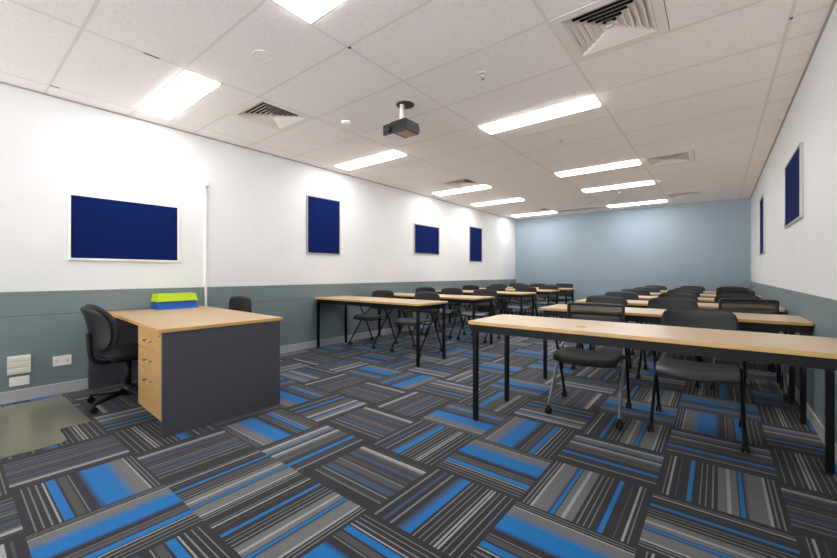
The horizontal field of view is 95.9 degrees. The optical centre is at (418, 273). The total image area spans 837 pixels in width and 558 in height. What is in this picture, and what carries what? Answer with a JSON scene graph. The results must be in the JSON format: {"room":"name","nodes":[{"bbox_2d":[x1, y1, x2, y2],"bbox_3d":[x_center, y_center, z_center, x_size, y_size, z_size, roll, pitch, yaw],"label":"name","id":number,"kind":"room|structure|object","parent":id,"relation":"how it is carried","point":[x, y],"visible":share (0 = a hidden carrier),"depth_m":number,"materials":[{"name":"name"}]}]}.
{"room":"classroom","nodes":[
{"label":"classroom","id":0,"kind":"room"},
{"bbox_2d":[0,83,515,291],"bbox_3d":[-1.887,-0.406,5.270,0.150,2.983,15.119,0,0,38],"label":"wall","id":1,"kind":"structure","parent":0,"point":[51,148],"depth_m":4.36,"materials":[{"name":"white paint"}]},
{"bbox_2d":[7,354,30,375],"bbox_3d":[-3.396,0.772,3.213,0.028,0.155,0.140,0,0,38],"label":"outlet","id":2,"kind":"object","parent":1,"relation":"attached to","point":[20,364],"visible":1,"depth_m":3.20,"materials":[{"name":"beige plastic"}]},
{"bbox_2d":[9,375,29,386],"bbox_3d":[-3.400,0.911,3.219,0.014,0.077,0.120,0,0,38],"label":"wall plate","id":3,"kind":"object","parent":1,"relation":"attached to","point":[20,380],"visible":1,"depth_m":3.21,"materials":[{"name":"white plastic"}]},
{"bbox_2d":[53,355,70,366],"bbox_3d":[-3.233,0.785,3.428,0.016,0.088,0.124,0,0,38],"label":"power outlet","id":4,"kind":"object","parent":1,"relation":"attached to","point":[65,359],"visible":1,"depth_m":3.42,"materials":[{"name":"white plastic"}]},
{"bbox_2d":[68,193,178,261],"bbox_3d":[-2.927,-0.438,3.818,0.022,0.615,0.910,0,0,38],"label":"noticeboard","id":5,"kind":"object","parent":1,"relation":"attached to","point":[99,228],"visible":1,"depth_m":3.76,"materials":[{"name":"blue fabric"}]},
{"bbox_2d":[199,179,210,305],"bbox_3d":[-2.465,-0.061,4.383,0.045,2.092,0.124,0,0,38],"label":"conduit","id":6,"kind":"object","parent":1,"relation":"attached to","point":[205,184],"visible":0.9,"depth_m":4.38,"materials":[{"name":"white plastic"}]},
{"bbox_2d":[0,279,515,392],"bbox_3d":[-1.826,0.569,5.222,0.005,0.833,15.119,0,0,38],"label":"wainscoting","id":7,"kind":"structure","parent":1,"relation":"attached to","point":[44,325],"depth_m":3.81,"materials":[{"name":"grey paint"}]},
{"bbox_2d":[0,309,515,404],"bbox_3d":[-1.823,1.035,5.217,0.015,0.100,15.122,0,0,38],"label":"baseboard","id":8,"kind":"structure","parent":1,"relation":"attached to","point":[81,384],"depth_m":3.54,"materials":[{"name":"metal"}]},
{"bbox_2d":[306,195,339,254],"bbox_3d":[-1.428,-0.723,5.711,0.022,0.855,0.620,0,0,38],"label":"noticeboard","id":9,"kind":"object","parent":1,"relation":"attached to","point":[322,214],"visible":1,"depth_m":5.68,"materials":[{"name":"fabric"}]},
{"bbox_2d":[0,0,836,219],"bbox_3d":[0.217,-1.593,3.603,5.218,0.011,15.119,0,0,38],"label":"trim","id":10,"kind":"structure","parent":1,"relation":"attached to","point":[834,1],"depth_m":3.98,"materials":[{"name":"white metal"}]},
{"bbox_2d":[414,223,439,254],"bbox_3d":[0.177,-0.698,7.737,0.022,0.595,0.850,0,0,38],"label":"noticeboard","id":11,"kind":"object","parent":1,"relation":"attached to","point":[426,238],"visible":1,"depth_m":7.71,"materials":[{"name":"fabric"}]},
{"bbox_2d":[469,226,481,261],"bbox_3d":[1.410,-0.723,9.293,0.022,0.855,0.620,0,0,38],"label":"noticeboard","id":12,"kind":"object","parent":1,"relation":"attached to","point":[475,233],"visible":1,"depth_m":9.27,"materials":[{"name":"fabric"}]},
{"bbox_2d":[0,0,832,219],"bbox_3d":[0.224,-1.608,3.612,5.218,0.020,15.141,0,0,38],"label":"ceiling","id":13,"kind":"structure","parent":0,"point":[720,85],"depth_m":3.09,"materials":[{"name":"tile"}]},
{"bbox_2d":[137,69,221,118],"bbox_3d":[-2.192,-1.621,3.425,1.176,0.074,0.278,0,0,38],"label":"ceiling light","id":14,"kind":"object","parent":13,"relation":"attached to","point":[188,87],"visible":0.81,"depth_m":3.33,"materials":[{"name":"white plastic"}]},
{"bbox_2d":[252,50,272,60],"bbox_3d":[-1.139,-1.601,2.765,0.140,0.010,0.140,0,0,38],"label":"smoke detector","id":15,"kind":"object","parent":13,"relation":"attached to","point":[262,55],"visible":1,"depth_m":2.76,"materials":[{"name":"plastic"}]},
{"bbox_2d":[229,97,313,131],"bbox_3d":[-1.488,-1.637,3.831,0.592,0.083,0.592,0,0,38],"label":"ceiling vent","id":16,"kind":"object","parent":13,"relation":"in","point":[260,111],"visible":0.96,"depth_m":3.85,"materials":[{"name":"metal"}]},
{"bbox_2d":[273,0,345,23],"bbox_3d":[-0.311,-1.621,1.935,1.176,0.074,0.278,0,0,38],"label":"ceiling light","id":17,"kind":"object","parent":13,"relation":"attached to","point":[310,11],"visible":1,"depth_m":2.25,"materials":[{"name":"white plastic"}]},
{"bbox_2d":[341,120,352,125],"bbox_3d":[-0.753,-1.585,3.977,0.116,0.027,0.116,0,0,38],"label":"smoke detector","id":18,"kind":"object","parent":13,"relation":"attached to","point":[344,122],"visible":1,"depth_m":3.95,"materials":[{"name":"plastic"}]},
{"bbox_2d":[335,149,407,169],"bbox_3d":[-0.692,-1.621,5.319,1.176,0.074,0.278,0,0,38],"label":"ceiling light","id":19,"kind":"object","parent":13,"relation":"attached to","point":[391,154],"visible":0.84,"depth_m":5.23,"materials":[{"name":"white plastic"}]},
{"bbox_2d":[383,101,419,140],"bbox_3d":[-0.168,-1.454,3.562,0.293,0.298,0.235,0,0,38],"label":"ceiling projector","id":20,"kind":"object","parent":13,"relation":"hanging from","point":[403,128],"visible":1,"depth_m":3.51,"materials":[{"name":"grey plastic"}]},
{"bbox_2d":[440,177,482,188],"bbox_3d":[0.762,-1.637,6.672,0.592,0.083,0.592,0,0,38],"label":"ceiling vent","id":21,"kind":"object","parent":13,"relation":"in","point":[463,182],"visible":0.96,"depth_m":6.69,"materials":[{"name":"metal"}]},
{"bbox_2d":[432,184,490,195],"bbox_3d":[0.808,-1.621,7.213,1.176,0.074,0.278,0,0,38],"label":"ceiling light","id":22,"kind":"object","parent":13,"relation":"attached to","point":[478,187],"visible":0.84,"depth_m":7.17,"materials":[{"name":"white plastic"}]},
{"bbox_2d":[478,71,486,79],"bbox_3d":[0.512,-1.579,3.014,0.072,0.050,0.072,0,0,38],"label":"sprinkler","id":23,"kind":"object","parent":13,"relation":"attached to","point":[482,74],"visible":1,"depth_m":3.01,"materials":[{"name":"metal"}]},
{"bbox_2d":[471,198,523,205],"bbox_3d":[1.746,-1.621,8.397,1.176,0.074,0.278,0,0,38],"label":"ceiling light","id":24,"kind":"object","parent":13,"relation":"attached to","point":[513,199],"visible":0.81,"depth_m":8.37,"materials":[{"name":"white plastic"}]},
{"bbox_2d":[511,211,556,216],"bbox_3d":[3.058,-1.621,10.054,1.176,0.074,0.278,0,0,38],"label":"ceiling light","id":25,"kind":"object","parent":13,"relation":"attached to","point":[548,212],"visible":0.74,"depth_m":9.98,"materials":[{"name":"white plastic"}]},
{"bbox_2d":[523,208,552,212],"bbox_3d":[3.012,-1.637,9.512,0.592,0.083,0.592,0,0,38],"label":"ceiling vent","id":26,"kind":"object","parent":13,"relation":"in","point":[537,210],"visible":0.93,"depth_m":9.53,"materials":[{"name":"metal"}]},
{"bbox_2d":[478,94,601,133],"bbox_3d":[1.190,-1.621,3.829,1.176,0.074,0.278,0,0,38],"label":"ceiling light","id":27,"kind":"object","parent":13,"relation":"attached to","point":[590,101],"visible":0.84,"depth_m":3.75,"materials":[{"name":"white plastic"}]},
{"bbox_2d":[556,206,607,211],"bbox_3d":[3.999,-1.606,9.309,1.176,0.024,0.280,0,0,38],"label":"ceiling vent","id":28,"kind":"object","parent":13,"relation":"in","point":[596,207],"visible":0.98,"depth_m":9.28,"materials":[{"name":"metal"}]},
{"bbox_2d":[554,159,641,176],"bbox_3d":[2.690,-1.621,5.723,1.176,0.074,0.278,0,0,38],"label":"ceiling light","id":29,"kind":"object","parent":13,"relation":"attached to","point":[636,161],"visible":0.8,"depth_m":5.67,"materials":[{"name":"white plastic"}]},
{"bbox_2d":[548,0,669,61],"bbox_3d":[1.239,-1.637,2.442,0.592,0.083,0.592,0,0,38],"label":"ceiling vent","id":30,"kind":"object","parent":13,"relation":"in","point":[599,27],"visible":0.97,"depth_m":2.46,"materials":[{"name":"metal"}]},
{"bbox_2d":[581,180,654,192],"bbox_3d":[3.627,-1.621,6.907,1.176,0.074,0.278,0,0,38],"label":"ceiling light","id":31,"kind":"object","parent":13,"relation":"attached to","point":[649,182],"visible":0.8,"depth_m":6.84,"materials":[{"name":"white plastic"}]},
{"bbox_2d":[607,199,667,207],"bbox_3d":[4.940,-1.621,8.564,1.176,0.074,0.278,0,0,38],"label":"ceiling light","id":32,"kind":"object","parent":13,"relation":"attached to","point":[664,200],"visible":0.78,"depth_m":8.49,"materials":[{"name":"white plastic"}]},
{"bbox_2d":[641,150,694,167],"bbox_3d":[3.489,-1.637,5.282,0.592,0.083,0.592,0,0,38],"label":"ceiling vent","id":33,"kind":"object","parent":13,"relation":"in","point":[685,156],"visible":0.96,"depth_m":5.28,"materials":[{"name":"metal"}]},
{"bbox_2d":[664,191,701,198],"bbox_3d":[5.364,-1.637,7.650,0.592,0.083,0.592,0,0,38],"label":"ceiling vent","id":34,"kind":"object","parent":13,"relation":"in","point":[693,193],"visible":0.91,"depth_m":7.67,"materials":[{"name":"metal"}]},
{"bbox_2d":[0,311,836,557],"bbox_3d":[0.217,1.145,3.603,5.218,0.120,15.119,0,0,38],"label":"floor","id":35,"kind":"structure","parent":0,"point":[365,451],"depth_m":2.06,"materials":[{"name":"carpet"}]},
{"bbox_2d":[0,397,90,458],"bbox_3d":[-3.033,1.081,2.492,1.270,0.005,1.240,0,0,38],"label":"chair mat","id":36,"kind":"object","parent":35,"relation":"on","point":[25,427],"visible":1,"depth_m":2.73,"materials":[{"name":"clear plastic"}]},
{"bbox_2d":[80,304,137,413],"bbox_3d":[-2.463,0.661,3.201,0.587,0.846,0.612,0,0,30],"label":"office chair","id":37,"kind":"object","parent":35,"relation":"on","point":[103,334],"visible":0.84,"depth_m":2.99,"materials":[{"name":"black fabric"}]},
{"bbox_2d":[84,304,119,352],"bbox_3d":[-2.575,0.433,3.032,0.400,0.390,0.164,0,0,30],"label":"backrest","id":38,"kind":"object","parent":37,"relation":"on","point":[103,334],"depth_m":2.96,"materials":[{"name":"black fabric"}]},
{"bbox_2d":[88,306,282,437],"bbox_3d":[-2.107,0.724,3.391,1.805,0.722,1.020,0,0,38],"label":"office desk","id":39,"kind":"object","parent":35,"relation":"on","point":[200,366],"visible":0.96,"depth_m":2.81,"materials":[{"name":"laminate"}]},
{"bbox_2d":[150,300,197,309],"bbox_3d":[-2.592,0.324,4.024,0.212,0.078,0.388,0,0,38],"label":"document tray","id":40,"kind":"object","parent":39,"relation":"on","point":[173,304],"visible":0.99,"depth_m":3.93,"materials":[{"name":"blue plastic"}]},
{"bbox_2d":[150,292,198,301],"bbox_3d":[-2.592,0.245,4.024,0.212,0.078,0.388,0,0,38],"label":"document tray","id":41,"kind":"object","parent":40,"relation":"on","point":[162,297],"visible":1,"depth_m":3.94,"materials":[{"name":"plastic"}]},
{"bbox_2d":[229,296,251,312],"bbox_3d":[-2.171,0.669,4.135,0.538,0.830,0.547,0,0,36],"label":"chair","id":42,"kind":"object","parent":35,"relation":"on","point":[238,303],"visible":0.11,"depth_m":4.36,"materials":[{"name":"black fabric"}]},
{"bbox_2d":[348,290,397,348],"bbox_3d":[-0.699,0.669,5.801,0.538,0.830,0.547,0,0,37],"label":"chair","id":43,"kind":"object","parent":35,"relation":"on","point":[377,293],"visible":0.79,"depth_m":5.83,"materials":[{"name":"black fabric"}]},
{"bbox_2d":[315,296,447,366],"bbox_3d":[-0.577,0.716,5.196,1.980,0.738,0.600,0,0,38],"label":"table","id":44,"kind":"object","parent":35,"relation":"on","point":[393,303],"visible":1,"depth_m":4.81,"materials":[{"name":"beige wood"}]},
{"bbox_2d":[389,291,441,356],"bbox_3d":[-0.025,0.669,5.267,0.538,0.830,0.547,0,0,40],"label":"chair","id":45,"kind":"object","parent":35,"relation":"on","point":[406,321],"visible":0.7,"depth_m":5.30,"materials":[{"name":"black fabric"}]},
{"bbox_2d":[400,287,437,334],"bbox_3d":[0.002,0.669,7.059,0.538,0.830,0.547,0,0,36],"label":"chair","id":46,"kind":"object","parent":35,"relation":"on","point":[420,289],"visible":0.2,"depth_m":7.18,"materials":[{"name":"grey plastic"}]},
{"bbox_2d":[378,293,494,348],"bbox_3d":[0.221,0.716,6.204,1.980,0.738,0.600,0,0,38],"label":"table","id":47,"kind":"object","parent":35,"relation":"on","point":[473,300],"visible":0.7,"depth_m":5.80,"materials":[{"name":"beige wood"}]},
{"bbox_2d":[424,288,465,338],"bbox_3d":[0.472,0.669,6.669,0.538,0.830,0.547,0,0,35],"label":"chair","id":48,"kind":"object","parent":35,"relation":"on","point":[448,291],"visible":0.53,"depth_m":6.74,"materials":[{"name":"grey plastic"}]},
{"bbox_2d":[448,285,479,324],"bbox_3d":[1.030,0.669,8.386,0.538,0.830,0.547,0,0,42],"label":"chair","id":49,"kind":"object","parent":35,"relation":"on","point":[466,287],"visible":0.23,"depth_m":8.52,"materials":[{"name":"black fabric"}]},
{"bbox_2d":[457,289,500,342],"bbox_3d":[0.999,0.669,6.262,0.538,0.830,0.547,0,0,37],"label":"chair","id":50,"kind":"object","parent":35,"relation":"on","point":[477,292],"visible":0.76,"depth_m":6.34,"materials":[{"name":"grey plastic"}]},
{"bbox_2d":[435,290,535,324],"bbox_3d":[1.264,0.716,7.521,1.980,0.738,0.600,0,0,38],"label":"table","id":51,"kind":"object","parent":35,"relation":"on","point":[521,295],"visible":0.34,"depth_m":7.08,"materials":[{"name":"beige wood"}]},
{"bbox_2d":[476,286,505,318],"bbox_3d":[1.531,0.669,8.010,0.538,0.830,0.547,0,0,38],"label":"chair","id":52,"kind":"object","parent":35,"relation":"on","point":[497,288],"visible":0.29,"depth_m":8.11,"materials":[{"name":"grey plastic"}]},
{"bbox_2d":[481,284,507,315],"bbox_3d":[1.892,0.669,9.445,0.538,0.830,0.547,0,0,39],"label":"chair","id":53,"kind":"object","parent":35,"relation":"on","point":[504,285],"visible":0.11,"depth_m":9.54,"materials":[{"name":"grey plastic"}]},
{"bbox_2d":[468,288,559,317],"bbox_3d":[2.108,0.716,8.587,1.980,0.738,0.600,0,0,38],"label":"table","id":54,"kind":"object","parent":35,"relation":"on","point":[539,291],"visible":0.33,"depth_m":7.94,"materials":[{"name":"beige wood"}]},
{"bbox_2d":[502,283,526,314],"bbox_3d":[2.629,0.669,10.372,0.538,0.830,0.547,0,0,36],"label":"chair","id":55,"kind":"object","parent":35,"relation":"on","point":[511,284],"visible":0.36,"depth_m":10.43,"materials":[{"name":"grey plastic"}]},
{"bbox_2d":[505,284,531,315],"bbox_3d":[2.387,0.669,9.080,0.538,0.830,0.547,0,0,39],"label":"chair","id":56,"kind":"object","parent":35,"relation":"on","point":[517,285],"visible":0.27,"depth_m":9.07,"materials":[{"name":"black fabric"}]},
{"bbox_2d":[507,286,536,315],"bbox_3d":[2.062,0.669,7.555,0.538,0.830,0.547,0,0,37],"label":"chair","id":57,"kind":"object","parent":35,"relation":"on","point":[521,288],"visible":0.5,"depth_m":7.67,"materials":[{"name":"grey plastic"}]},
{"bbox_2d":[524,283,546,315],"bbox_3d":[3.069,0.669,9.977,0.538,0.830,0.547,0,0,37],"label":"chair","id":58,"kind":"object","parent":35,"relation":"on","point":[534,284],"visible":0.27,"depth_m":10.16,"materials":[{"name":"grey plastic"}]},
{"bbox_2d":[501,287,574,318],"bbox_3d":[2.828,0.716,9.496,1.980,0.738,0.600,0,0,38],"label":"table","id":59,"kind":"object","parent":35,"relation":"on","point":[565,290],"visible":0.3,"depth_m":8.97,"materials":[{"name":"beige wood"}]},
{"bbox_2d":[535,285,559,317],"bbox_3d":[2.890,0.669,8.614,0.538,0.830,0.547,0,0,37],"label":"chair","id":60,"kind":"object","parent":35,"relation":"on","point":[543,287],"visible":0.44,"depth_m":8.76,"materials":[{"name":"grey plastic"}]},
{"bbox_2d":[549,283,572,301],"bbox_3d":[3.603,0.664,9.556,0.538,0.838,0.540,0,0,41],"label":"chair","id":61,"kind":"object","parent":35,"relation":"on","point":[560,285],"visible":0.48,"depth_m":9.64,"materials":[{"name":"black plastic"}]},
{"bbox_2d":[545,302,631,428],"bbox_3d":[1.351,0.664,2.993,0.538,0.838,0.540,0,0,36],"label":"chair","id":62,"kind":"object","parent":35,"relation":"on","point":[575,310],"visible":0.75,"depth_m":3.01,"materials":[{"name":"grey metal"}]},
{"bbox_2d":[571,295,631,376],"bbox_3d":[2.095,0.669,4.320,0.538,0.830,0.547,0,0,38],"label":"chair","id":63,"kind":"object","parent":35,"relation":"on","point":[608,299],"visible":0.17,"depth_m":4.47,"materials":[{"name":"grey plastic"}]},
{"bbox_2d":[592,291,639,355],"bbox_3d":[2.825,0.669,5.375,0.538,0.830,0.547,0,0,41],"label":"chair","id":64,"kind":"object","parent":35,"relation":"on","point":[628,295],"visible":0.16,"depth_m":5.50,"materials":[{"name":"grey plastic"}]},
{"bbox_2d":[621,289,651,324],"bbox_3d":[3.624,0.669,6.375,0.538,0.830,0.547,0,0,36],"label":"chair","id":65,"kind":"object","parent":35,"relation":"on","point":[641,292],"visible":0.06,"depth_m":6.53,"materials":[{"name":"grey plastic"}]},
{"bbox_2d":[632,287,659,322],"bbox_3d":[4.416,0.669,7.364,0.538,0.830,0.547,0,0,38],"label":"chair","id":66,"kind":"object","parent":35,"relation":"on","point":[651,289],"visible":0.06,"depth_m":7.51,"materials":[{"name":"grey plastic"}]},
{"bbox_2d":[468,314,836,475],"bbox_3d":[1.324,0.715,2.421,1.980,0.741,0.600,0,0,38],"label":"table","id":67,"kind":"object","parent":35,"relation":"on","point":[815,352],"visible":1,"depth_m":2.10,"materials":[{"name":"brown wood"}]},
{"bbox_2d":[644,285,666,289],"bbox_3d":[5.204,0.669,8.366,0.538,0.830,0.547,0,0,39],"label":"chair","id":68,"kind":"object","parent":35,"relation":"on","point":[660,287],"visible":0.02,"depth_m":8.51,"materials":[{"name":"grey plastic"}]},
{"bbox_2d":[636,297,701,387],"bbox_3d":[2.617,0.669,3.937,0.538,0.830,0.547,0,0,39],"label":"chair","id":69,"kind":"object","parent":35,"relation":"on","point":[658,302],"visible":0.23,"depth_m":4.12,"materials":[{"name":"grey plastic"}]},
{"bbox_2d":[648,292,697,361],"bbox_3d":[3.387,0.669,4.988,0.538,0.830,0.547,0,0,41],"label":"chair","id":70,"kind":"object","parent":35,"relation":"on","point":[671,294],"visible":0.19,"depth_m":5.13,"materials":[{"name":"black fabric"}]},
{"bbox_2d":[540,304,813,424],"bbox_3d":[2.210,0.716,3.525,1.980,0.738,0.600,0,0,38],"label":"table","id":71,"kind":"object","parent":35,"relation":"on","point":[791,324],"visible":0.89,"depth_m":3.08,"materials":[{"name":"brown wood"}]},
{"bbox_2d":[575,299,785,383],"bbox_3d":[3.001,0.716,4.537,1.980,0.738,0.600,0,0,38],"label":"table","id":72,"kind":"object","parent":35,"relation":"on","point":[631,303],"visible":0.3,"depth_m":4.29,"materials":[{"name":"beige wood"}]},
{"bbox_2d":[666,289,699,296],"bbox_3d":[4.161,0.669,5.984,0.538,0.830,0.547,0,0,40],"label":"chair","id":73,"kind":"object","parent":35,"relation":"on","point":[696,293],"visible":0.06,"depth_m":6.15,"materials":[{"name":"grey plastic"}]},
{"bbox_2d":[674,287,702,293],"bbox_3d":[4.952,0.669,6.954,0.538,0.830,0.547,0,0,38],"label":"chair","id":74,"kind":"object","parent":35,"relation":"on","point":[699,290],"visible":0.07,"depth_m":7.12,"materials":[{"name":"grey plastic"}]},
{"bbox_2d":[680,286,704,290],"bbox_3d":[5.736,0.669,7.946,0.538,0.830,0.547,0,0,40],"label":"chair","id":75,"kind":"object","parent":35,"relation":"on","point":[700,287],"visible":0.03,"depth_m":8.09,"materials":[{"name":"grey plastic"}]},
{"bbox_2d":[635,290,755,322],"bbox_3d":[5.360,0.716,7.516,1.980,0.738,0.600,0,0,38],"label":"table","id":76,"kind":"object","parent":35,"relation":"on","point":[661,291],"visible":0.06,"depth_m":7.48,"materials":[{"name":"beige wood"}]},
{"bbox_2d":[647,308,749,453],"bbox_3d":[1.942,0.669,2.637,0.538,0.830,0.547,0,0,38],"label":"chair","id":77,"kind":"object","parent":35,"relation":"on","point":[706,318],"visible":0.67,"depth_m":2.66,"materials":[{"name":"black plastic"}]},
{"bbox_2d":[638,295,766,302],"bbox_3d":[3.783,0.716,5.525,1.980,0.738,0.600,0,0,38],"label":"table","id":78,"kind":"object","parent":35,"relation":"on","point":[646,298],"visible":0.02,"depth_m":5.35,"materials":[{"name":"beige wood"}]},
{"bbox_2d":[650,292,761,298],"bbox_3d":[4.578,0.716,6.529,1.980,0.738,0.600,0,0,38],"label":"table","id":79,"kind":"object","parent":35,"relation":"on","point":[651,294],"visible":0.06,"depth_m":6.13,"materials":[{"name":"beige wood"}]},
{"bbox_2d":[719,286,743,287],"bbox_3d":[6.260,0.669,7.551,0.538,0.830,0.547,0,0,40],"label":"chair","id":80,"kind":"object","parent":35,"relation":"on","point":[724,286],"visible":0.02,"depth_m":7.76,"materials":[{"name":"grey plastic"}]},
{"bbox_2d":[716,288,748,290],"bbox_3d":[5.434,0.664,6.544,0.538,0.838,0.540,0,0,40],"label":"chair","id":81,"kind":"object","parent":35,"relation":"on","point":[747,289],"visible":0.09,"depth_m":6.73,"materials":[{"name":"black plastic"}]},
{"bbox_2d":[716,290,754,295],"bbox_3d":[4.643,0.664,5.542,0.538,0.838,0.540,0,0,39],"label":"chair","id":82,"kind":"object","parent":35,"relation":"on","point":[718,292],"visible":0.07,"depth_m":5.73,"materials":[{"name":"black plastic"}]},
{"bbox_2d":[712,294,770,370],"bbox_3d":[3.884,0.669,4.579,0.538,0.830,0.547,0,0,36],"label":"chair","id":83,"kind":"object","parent":35,"relation":"on","point":[739,296],"visible":0.1,"depth_m":4.77,"materials":[{"name":"grey plastic"}]},
{"bbox_2d":[710,298,788,401],"bbox_3d":[3.095,0.664,3.551,0.538,0.838,0.540,0,0,41],"label":"chair","id":84,"kind":"object","parent":35,"relation":"on","point":[757,306],"visible":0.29,"depth_m":3.67,"materials":[{"name":"black plastic"}]},
{"bbox_2d":[516,191,750,308],"bbox_3d":[4.957,-0.406,9.588,5.518,2.983,0.150,0,0,38],"label":"wall","id":85,"kind":"structure","parent":0,"point":[707,245],"depth_m":9.17,"materials":[{"name":"blue paint"}]},
{"bbox_2d":[516,308,542,312],"bbox_3d":[4.906,1.035,9.523,5.194,0.100,0.015,0,0,38],"label":"baseboard","id":86,"kind":"structure","parent":85,"relation":"attached to","point":[538,310],"depth_m":10.78,"materials":[{"name":"metal"}]},
{"bbox_2d":[751,1,836,299],"bbox_3d":[2.321,-0.406,1.937,0.150,2.983,15.119,0,0,38],"label":"wall","id":87,"kind":"structure","parent":0,"point":[801,256],"depth_m":2.85,"materials":[{"name":"white paint"}]},
{"bbox_2d":[759,193,764,255],"bbox_3d":[5.234,-0.730,5.753,0.022,0.880,0.680,0,0,38],"label":"noticeboard","id":88,"kind":"object","parent":87,"relation":"attached to","point":[762,200],"visible":1,"depth_m":5.68,"materials":[{"name":"fabric"}]},
{"bbox_2d":[750,281,836,444],"bbox_3d":[2.260,0.569,1.985,0.005,0.833,15.119,0,0,38],"label":"trim","id":89,"kind":"structure","parent":87,"relation":"attached to","point":[822,311],"depth_m":2.70,"materials":[{"name":"grey paint"}]},
{"bbox_2d":[784,142,803,228],"bbox_3d":[3.381,-0.760,3.413,0.022,0.610,0.930,0,0,38],"label":"noticeboard","id":90,"kind":"object","parent":87,"relation":"attached to","point":[794,168],"visible":1,"depth_m":3.31,"materials":[{"name":"fabric"}]},
{"bbox_2d":[775,364,836,464],"bbox_3d":[2.256,1.035,1.987,0.015,0.100,15.122,0,0,38],"label":"baseboard","id":91,"kind":"structure","parent":87,"relation":"attached to","point":[817,425],"depth_m":2.64,"materials":[{"name":"painted wood"}]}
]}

